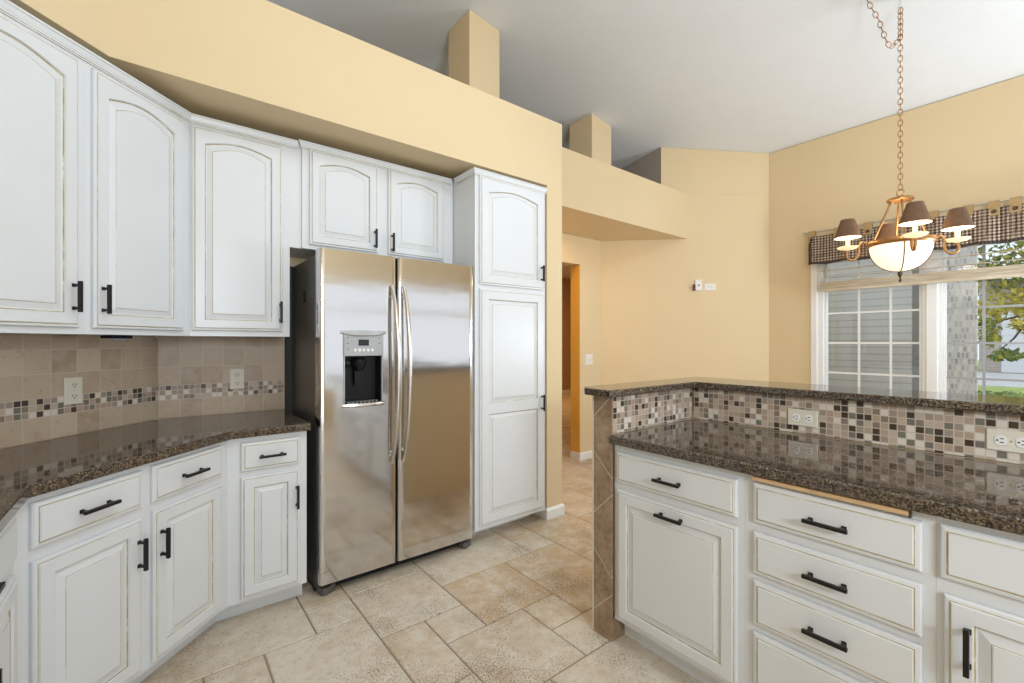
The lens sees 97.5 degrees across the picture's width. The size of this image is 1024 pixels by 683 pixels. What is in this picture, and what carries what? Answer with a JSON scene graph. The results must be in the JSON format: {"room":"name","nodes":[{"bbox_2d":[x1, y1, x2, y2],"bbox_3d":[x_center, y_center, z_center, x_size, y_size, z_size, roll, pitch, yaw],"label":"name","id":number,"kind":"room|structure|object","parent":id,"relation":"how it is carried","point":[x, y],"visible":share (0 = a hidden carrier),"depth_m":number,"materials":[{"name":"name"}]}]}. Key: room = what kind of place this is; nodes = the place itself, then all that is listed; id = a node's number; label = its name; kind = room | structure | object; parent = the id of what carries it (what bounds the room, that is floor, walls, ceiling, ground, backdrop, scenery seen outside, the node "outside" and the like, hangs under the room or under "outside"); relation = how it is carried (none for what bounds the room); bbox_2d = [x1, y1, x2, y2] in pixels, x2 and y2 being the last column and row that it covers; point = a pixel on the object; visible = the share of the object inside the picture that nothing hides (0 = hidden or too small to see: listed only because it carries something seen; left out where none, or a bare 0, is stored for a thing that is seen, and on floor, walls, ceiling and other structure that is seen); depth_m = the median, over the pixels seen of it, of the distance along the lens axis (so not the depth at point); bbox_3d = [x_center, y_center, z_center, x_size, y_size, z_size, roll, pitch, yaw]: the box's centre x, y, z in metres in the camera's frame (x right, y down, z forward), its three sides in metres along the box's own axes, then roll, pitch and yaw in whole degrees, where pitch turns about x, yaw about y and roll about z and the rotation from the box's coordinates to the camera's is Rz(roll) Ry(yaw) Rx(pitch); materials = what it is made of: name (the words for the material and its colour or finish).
{"room":"kitchen","nodes":[
{"label":"kitchen","id":0,"kind":"room"},
{"bbox_2d":[0,334,156,448],"bbox_3d":[-2.014,-0.893,1.778,0.130,4.426,1.397,0,0,7],"label":"wall","id":1,"kind":"structure","parent":0,"point":[0,334],"depth_m":1.97,"materials":[{"name":"yellow paint"}]},
{"bbox_2d":[0,0,87,333],"bbox_3d":[-1.801,-0.576,1.393,0.356,1.088,0.687,0,0,7],"label":"upper cabinet","id":2,"kind":"object","parent":1,"relation":"attached to","point":[42,68],"visible":1,"depth_m":1.56,"materials":[{"name":"white paint"}]},
{"bbox_2d":[0,335,156,448],"bbox_3d":[-1.951,0.187,1.754,0.010,0.434,1.249,0,0,7],"label":"tile backsplash","id":3,"kind":"structure","parent":1,"relation":"attached to","point":[119,376],"depth_m":1.96,"materials":[{"name":"tile"}]},
{"bbox_2d":[64,377,82,404],"bbox_3d":[-1.916,0.211,1.966,0.007,0.118,0.073,0,0,7],"label":"wall outlet","id":4,"kind":"object","parent":3,"relation":"attached to","point":[73,386],"visible":1,"depth_m":1.96,"materials":[{"name":"beige plastic"}]},
{"bbox_2d":[70,382,78,388],"bbox_3d":[-1.914,0.186,1.966,0.002,0.029,0.035,0,0,7],"label":"receptacle","id":5,"kind":"object","parent":4,"relation":"attached to","point":[73,385],"depth_m":1.97,"materials":[{"name":"beige plastic"}]},
{"bbox_2d":[70,393,78,399],"bbox_3d":[-1.914,0.235,1.966,0.002,0.029,0.035,0,0,7],"label":"receptacle","id":6,"kind":"object","parent":4,"relation":"attached to","point":[73,396],"depth_m":1.97,"materials":[{"name":"beige plastic"}]},
{"bbox_2d":[29,50,191,336],"bbox_3d":[-1.723,-0.576,2.085,0.362,1.088,0.706,0,0,7],"label":"upper cabinet","id":7,"kind":"object","parent":1,"relation":"attached to","point":[137,139],"visible":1,"depth_m":1.90,"materials":[{"name":"white paint"}]},
{"bbox_2d":[100,335,132,339],"bbox_3d":[-1.709,-0.022,1.944,0.060,0.018,0.090,0,0,7],"label":"lamp","id":8,"kind":"object","parent":7,"relation":"attached to","point":[122,337],"visible":1,"depth_m":1.92,"materials":[{"name":"black plastic"}]},
{"bbox_2d":[157,257,306,419],"bbox_3d":[-0.964,0.075,3.184,2.434,2.490,0.120,0,0,-38],"label":"wall","id":9,"kind":"structure","parent":0,"point":[294,261],"depth_m":2.76,"materials":[{"name":"yellow paint"}]},
{"bbox_2d":[158,337,282,418],"bbox_3d":[-1.638,0.187,2.567,0.603,0.434,0.010,0,0,-38],"label":"tile backsplash","id":10,"kind":"structure","parent":9,"relation":"attached to","point":[194,372],"depth_m":2.54,"materials":[{"name":"tile"}]},
{"bbox_2d":[230,368,243,388],"bbox_3d":[-1.587,0.210,2.595,0.073,0.118,0.007,0,0,-38],"label":"wall outlet","id":11,"kind":"object","parent":10,"relation":"attached to","point":[236,375],"visible":1,"depth_m":2.59,"materials":[{"name":"beige plastic"}]},
{"bbox_2d":[234,372,240,376],"bbox_3d":[-1.586,0.185,2.593,0.035,0.029,0.002,0,0,-38],"label":"receptacle","id":12,"kind":"object","parent":11,"relation":"attached to","point":[236,374],"depth_m":2.59,"materials":[{"name":"beige plastic"}]},
{"bbox_2d":[234,381,240,385],"bbox_3d":[-1.586,0.234,2.593,0.035,0.029,0.002,0,0,-38],"label":"receptacle","id":13,"kind":"object","parent":11,"relation":"attached to","point":[236,383],"depth_m":2.59,"materials":[{"name":"beige plastic"}]},
{"bbox_2d":[187,113,297,336],"bbox_3d":[-1.470,-0.576,2.458,0.490,1.088,0.367,0,0,-38],"label":"upper cabinet","id":14,"kind":"object","parent":9,"relation":"attached to","point":[240,175],"visible":1,"depth_m":2.32,"materials":[{"name":"white paint"}]},
{"bbox_2d":[290,139,452,263],"bbox_3d":[-0.900,-0.827,2.902,1.034,0.597,0.377,0,0,-38],"label":"upper cabinet","id":15,"kind":"object","parent":9,"relation":"attached to","point":[340,199],"visible":0.97,"depth_m":2.73,"materials":[{"name":"white paint"}]},
{"bbox_2d":[9,0,686,240],"bbox_3d":[-0.125,-1.435,3.280,5.654,0.526,4.700,0,0,-38],"label":"soffit","id":16,"kind":"structure","parent":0,"point":[261,65],"depth_m":2.46,"materials":[{"name":"yellow paint"}]},
{"bbox_2d":[449,9,498,97],"bbox_3d":[-0.322,-2.162,3.793,0.300,0.978,0.330,0,0,-38],"label":"column","id":17,"kind":"structure","parent":16,"relation":"on","point":[473,42],"depth_m":3.66,"materials":[{"name":"yellow paint"}]},
{"bbox_2d":[570,114,610,164],"bbox_3d":[0.859,-2.050,4.931,0.315,0.703,0.330,0,0,-38],"label":"column","id":18,"kind":"structure","parent":16,"relation":"on","point":[590,136],"depth_m":4.80,"materials":[{"name":"yellow paint"}]},
{"bbox_2d":[140,393,701,682],"bbox_3d":[1.317,1.380,5.277,11.308,0.120,12.590,0,0,-38],"label":"floor","id":19,"kind":"structure","parent":0,"point":[514,605],"depth_m":2.07,"materials":[{"name":"tile"}]},
{"bbox_2d":[0,515,16,682],"bbox_3d":[-1.335,0.882,0.770,0.611,0.873,0.865,0,0,-38],"label":"base cabinet","id":20,"kind":"object","parent":19,"relation":"on","point":[8,535],"visible":0.99,"depth_m":1.16,"materials":[{"name":"white paint"}]},
{"bbox_2d":[13,465,148,682],"bbox_3d":[-1.671,0.882,1.301,0.639,0.873,0.794,0,0,7],"label":"base cabinet","id":21,"kind":"object","parent":19,"relation":"on","point":[81,563],"visible":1,"depth_m":1.44,"materials":[{"name":"white paint"}]},
{"bbox_2d":[0,409,310,532],"bbox_3d":[-1.489,0.425,1.468,1.117,0.038,2.518,0,0,-6],"label":"countertop","id":22,"kind":"structure","parent":21,"relation":"on","point":[27,471],"depth_m":1.74,"materials":[{"name":"brown stone"}]},
{"bbox_2d":[131,441,226,682],"bbox_3d":[-1.590,0.882,2.017,0.644,0.873,0.645,0,0,7],"label":"base cabinet","id":23,"kind":"object","parent":19,"relation":"on","point":[186,493],"visible":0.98,"depth_m":1.82,"materials":[{"name":"white paint"}]},
{"bbox_2d":[215,431,306,621],"bbox_3d":[-1.432,0.882,2.308,0.579,0.873,0.624,0,0,-38],"label":"base cabinet","id":24,"kind":"object","parent":19,"relation":"on","point":[267,475],"visible":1,"depth_m":2.16,"materials":[{"name":"white paint"}]},
{"bbox_2d":[285,248,472,595],"bbox_3d":[-0.799,0.413,2.801,0.988,1.810,0.678,0,0,-38],"label":"refrigerator","id":25,"kind":"object","parent":19,"relation":"on","point":[379,348],"visible":1,"depth_m":2.53,"materials":[{"name":"silver metal"}]},
{"bbox_2d":[340,330,385,335],"bbox_3d":[-0.801,-0.050,2.437,0.248,0.032,0.036,0,0,-38],"label":"hood","id":26,"kind":"object","parent":25,"relation":"attached to","point":[342,332],"depth_m":2.42,"materials":[{"name":"silver metal"}]},
{"bbox_2d":[453,167,546,532],"bbox_3d":[-0.169,0.097,3.303,0.638,2.444,0.639,0,0,-38],"label":"pantry cabinet","id":27,"kind":"object","parent":19,"relation":"on","point":[499,220],"visible":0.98,"depth_m":3.05,"materials":[{"name":"white paint"}]},
{"bbox_2d":[615,445,745,682],"bbox_3d":[0.861,0.882,1.951,0.699,0.873,0.564,0,0,-38],"label":"base cabinet","id":28,"kind":"object","parent":19,"relation":"on","point":[680,525],"visible":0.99,"depth_m":1.72,"materials":[{"name":"white paint"}]},
{"bbox_2d":[746,474,935,682],"bbox_3d":[1.185,0.882,1.541,0.699,0.873,0.482,0,0,-38],"label":"base cabinet","id":29,"kind":"object","parent":19,"relation":"on","point":[838,591],"visible":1,"depth_m":1.33,"materials":[{"name":"white paint"}]},
{"bbox_2d":[752,476,911,517],"bbox_3d":[0.939,0.457,1.357,0.020,0.020,0.405,0,0,-38],"label":"cutting board","id":30,"kind":"object","parent":29,"relation":"in","point":[755,478],"visible":0.8,"depth_m":1.32,"materials":[{"name":"brown wood"}]},
{"bbox_2d":[936,516,1023,682],"bbox_3d":[1.578,0.882,1.045,0.699,0.873,0.782,0,0,-38],"label":"base cabinet","id":31,"kind":"object","parent":19,"relation":"on","point":[980,570],"visible":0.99,"depth_m":1.10,"materials":[{"name":"white paint"}]},
{"bbox_2d":[609,419,1023,535],"bbox_3d":[1.399,0.425,1.288,0.683,0.038,2.284,0,0,-38],"label":"countertop","id":32,"kind":"structure","parent":31,"relation":"on","point":[988,494],"depth_m":1.46,"materials":[{"name":"brown stone"}]},
{"bbox_2d":[544,186,561,507],"bbox_3d":[0.146,0.074,3.622,0.157,2.492,0.566,0,0,-38],"label":"wall pillar","id":33,"kind":"structure","parent":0,"point":[553,196],"depth_m":3.39,"materials":[{"name":"yellow paint"}]},
{"bbox_2d":[534,503,564,519],"bbox_3d":[0.150,1.277,3.617,0.185,0.084,0.582,0,0,-38],"label":"baseboard","id":34,"kind":"structure","parent":33,"relation":"attached to","point":[552,512],"depth_m":3.38,"materials":[{"name":"white paint"}]},
{"bbox_2d":[562,278,570,389],"bbox_3d":[0.396,-0.230,10.864,4.700,3.100,0.150,0,0,-38],"label":"wall","id":35,"kind":"structure","parent":0,"point":[566,283],"depth_m":11.56,"materials":[{"name":"brown paint"}]},
{"bbox_2d":[562,390,570,393],"bbox_3d":[0.467,1.270,10.815,4.650,0.099,0.013,0,0,-38],"label":"baseboard","id":36,"kind":"structure","parent":35,"relation":"attached to","point":[563,391],"depth_m":11.54,"materials":[{"name":"white paint"}]},
{"bbox_2d":[562,265,570,278],"bbox_3d":[0.447,-1.690,8.946,7.200,0.080,3.220,0,0,-38],"label":"ceiling","id":37,"kind":"structure","parent":0,"point":[566,270],"depth_m":10.44,"materials":[{"name":"paint"}]},
{"bbox_2d":[562,233,601,452],"bbox_3d":[0.361,0.068,4.802,1.641,2.505,0.139,0,0,-38],"label":"wall","id":38,"kind":"structure","parent":0,"point":[586,253],"depth_m":5.10,"materials":[{"name":"yellow paint"}]},
{"bbox_2d":[571,265,579,452],"bbox_3d":[0.715,0.225,5.085,0.003,2.190,0.137,0,0,-38],"label":"door frame","id":39,"kind":"structure","parent":38,"relation":"attached to","point":[575,270],"depth_m":5.08,"materials":[{"name":"orange paint"}]},
{"bbox_2d":[570,450,591,460],"bbox_3d":[1.766,1.277,5.142,2.207,0.084,0.246,0,0,-1],"label":"baseboard","id":40,"kind":"structure","parent":38,"relation":"attached to","point":[588,454],"depth_m":5.07,"materials":[{"name":"white paint"}]},
{"bbox_2d":[586,354,592,364],"bbox_3d":[0.882,0.194,5.117,0.115,0.118,0.014,0,0,-38],"label":"light switch","id":41,"kind":"object","parent":38,"relation":"attached to","point":[589,357],"visible":1,"depth_m":5.12,"materials":[{"name":"white plastic"}]},
{"bbox_2d":[622,147,660,183],"bbox_3d":[1.268,-1.975,6.111,0.118,0.553,2.053,0,0,-27],"label":"wall","id":42,"kind":"structure","parent":0,"point":[648,167],"depth_m":5.34,"materials":[{"name":"beige paint"}]},
{"bbox_2d":[267,0,1023,168],"bbox_3d":[1.060,-2.650,2.368,6.800,1.140,8.200,0,0,-38],"label":"ceiling","id":43,"kind":"structure","parent":0,"point":[759,76],"depth_m":3.78,"materials":[{"name":"paint"}]},
{"bbox_2d":[834,0,974,281],"bbox_3d":[2.630,-1.441,3.048,0.584,2.056,0.573,0,0,-18],"label":"chandelier","id":44,"kind":"object","parent":43,"relation":"hanging from","point":[891,251],"visible":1,"depth_m":2.98,"materials":[{"name":"gold glass"}]},
{"bbox_2d":[602,147,768,384],"bbox_3d":[1.951,-0.466,5.206,1.998,3.572,0.196,0,0,10],"label":"wall","id":45,"kind":"structure","parent":0,"point":[655,326],"depth_m":5.13,"materials":[{"name":"yellow paint"}]},
{"bbox_2d":[693,279,701,290],"bbox_3d":[2.113,-0.654,5.114,0.101,0.128,0.040,0,0,7],"label":"phone jack","id":46,"kind":"object","parent":45,"relation":"attached to","point":[697,286],"visible":1,"depth_m":5.11,"materials":[{"name":"white plastic"}]},
{"bbox_2d":[704,284,715,289],"bbox_3d":[2.254,-0.633,5.113,0.122,0.073,0.008,0,0,7],"label":"blank plate","id":47,"kind":"object","parent":45,"relation":"attached to","point":[706,286],"visible":1,"depth_m":5.11,"materials":[{"name":"white plastic"}]},
{"bbox_2d":[613,388,1023,614],"bbox_3d":[1.432,0.779,1.375,0.788,1.080,2.380,0,0,-38],"label":"wall","id":48,"kind":"structure","parent":0,"point":[692,388],"depth_m":2.02,"materials":[{"name":"yellow paint"}]},
{"bbox_2d":[592,396,624,641],"bbox_3d":[0.455,0.779,2.061,0.130,1.080,0.111,0,0,-38],"label":"end panel","id":49,"kind":"object","parent":48,"relation":"attached to","point":[606,625],"depth_m":2.02,"materials":[{"name":"tile"}]},
{"bbox_2d":[613,388,691,432],"bbox_3d":[0.700,0.322,2.201,0.662,0.166,0.010,0,0,-38],"label":"backsplash","id":50,"kind":"structure","parent":48,"relation":"attached to","point":[631,412],"depth_m":2.17,"materials":[{"name":"tile"}]},
{"bbox_2d":[584,377,1023,414],"bbox_3d":[1.459,0.221,1.432,1.025,0.032,2.437,0,0,-38],"label":"bar","id":51,"kind":"object","parent":48,"relation":"on","point":[955,401],"visible":1,"depth_m":1.93,"materials":[{"name":"brown stone"}]},
{"bbox_2d":[693,388,1023,464],"bbox_3d":[1.676,0.322,1.519,0.010,0.166,2.270,0,0,-38],"label":"backsplash","id":52,"kind":"structure","parent":48,"relation":"attached to","point":[939,430],"depth_m":1.80,"materials":[{"name":"tile"}]},
{"bbox_2d":[788,408,817,427],"bbox_3d":[1.288,0.335,1.994,0.007,0.073,0.118,0,0,-38],"label":"wall outlet","id":53,"kind":"object","parent":52,"relation":"attached to","point":[807,418],"visible":1,"depth_m":1.99,"materials":[{"name":"beige plastic"}]},
{"bbox_2d":[792,413,799,420],"bbox_3d":[1.271,0.335,2.012,0.002,0.035,0.029,0,0,-38],"label":"receptacle","id":54,"kind":"object","parent":53,"relation":"attached to","point":[795,416],"depth_m":2.01,"materials":[{"name":"white plastic"}]},
{"bbox_2d":[805,415,811,422],"bbox_3d":[1.301,0.335,1.973,0.002,0.035,0.029,0,0,-38],"label":"receptacle","id":55,"kind":"object","parent":53,"relation":"attached to","point":[808,418],"depth_m":1.97,"materials":[{"name":"white plastic"}]},
{"bbox_2d":[986,428,1023,453],"bbox_3d":[1.674,0.332,1.506,0.007,0.073,0.118,0,0,-38],"label":"wall outlet","id":56,"kind":"object","parent":52,"relation":"attached to","point":[996,439],"visible":1,"depth_m":1.52,"materials":[{"name":"beige plastic"}]},
{"bbox_2d":[994,435,1006,445],"bbox_3d":[1.657,0.332,1.524,0.002,0.035,0.029,0,0,-38],"label":"receptacle","id":57,"kind":"object","parent":56,"relation":"attached to","point":[999,440],"depth_m":1.52,"materials":[{"name":"white plastic"}]},
{"bbox_2d":[1016,438,1023,447],"bbox_3d":[1.687,0.332,1.485,0.002,0.035,0.029,0,0,-38],"label":"receptacle","id":58,"kind":"object","parent":56,"relation":"attached to","point":[1019,441],"depth_m":1.49,"materials":[{"name":"white plastic"}]},
{"bbox_2d":[769,75,1023,383],"bbox_3d":[4.424,-0.400,3.210,0.140,3.440,4.786,0,0,-38],"label":"wall","id":59,"kind":"structure","parent":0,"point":[967,148],"depth_m":4.30,"materials":[{"name":"yellow paint"}]},
{"bbox_2d":[803,196,1023,264],"bbox_3d":[3.936,-0.971,3.623,0.112,0.357,2.799,0,0,-38],"label":"window valance","id":60,"kind":"object","parent":59,"relation":"hanging from","point":[996,224],"visible":0.63,"depth_m":3.77,"materials":[{"name":"fabric"}]},
{"bbox_2d":[811,245,1023,394],"bbox_3d":[3.977,-0.150,3.719,0.190,1.800,2.640,0,0,-38],"label":"window","id":61,"kind":"structure","parent":59,"relation":"attached to","point":[933,377],"depth_m":4.05,"materials":[{"name":"white paint"}]},
{"bbox_2d":[820,240,1023,291],"bbox_3d":[3.926,-0.760,3.676,0.058,0.480,2.415,0,0,-38],"label":"window blind","id":62,"kind":"object","parent":59,"relation":"attached to","point":[1009,271],"visible":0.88,"depth_m":3.94,"materials":[{"name":"beige wood"}]},
{"label":"outside","id":63,"kind":"structure","parent":0,"visible":0},
{"bbox_2d":[978,360,1023,393],"bbox_3d":[22.664,1.720,24.299,54.300,0.100,70.000,0,0,-38],"label":"ground","id":64,"kind":"structure","parent":63,"point":[990,388],"depth_m":15.97,"materials":[{"name":"green plant"}]},
{"bbox_2d":[829,245,977,393],"bbox_3d":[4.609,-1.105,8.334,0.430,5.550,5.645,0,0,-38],"label":"house","id":65,"kind":"structure","parent":64,"relation":"on","point":[962,324],"depth_m":6.67,"materials":[{"name":"grey"}]},
{"bbox_2d":[978,241,1023,361],"bbox_3d":[10.221,-0.581,8.315,1.824,4.519,3.574,0,0,-38],"label":"autumn tree","id":66,"kind":"object","parent":64,"relation":"on","point":[1008,354],"visible":0.52,"depth_m":8.85,"materials":[{"name":"green plant"}]},
{"bbox_2d":[978,278,1023,373],"bbox_3d":[34.096,-0.855,20.081,7.600,5.050,19.200,0,0,-38],"label":"house","id":67,"kind":"structure","parent":64,"relation":"on","point":[1005,366],"depth_m":24.29,"materials":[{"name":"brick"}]},
{"bbox_2d":[978,372,1023,387],"bbox_3d":[25.434,1.659,16.928,10.900,0.019,23.000,0,0,-38],"label":"driveway","id":68,"kind":"structure","parent":64,"relation":"on","point":[988,375],"depth_m":20.04,"materials":[{"name":"white concrete"}]},
{"bbox_2d":[978,390,1023,396],"bbox_3d":[13.993,1.610,12.145,2.469,0.572,5.820,0,0,-38],"label":"hedge","id":69,"kind":"object","parent":64,"relation":"on","point":[1003,393],"visible":0.08,"depth_m":12.62,"materials":[{"name":"green plant"}]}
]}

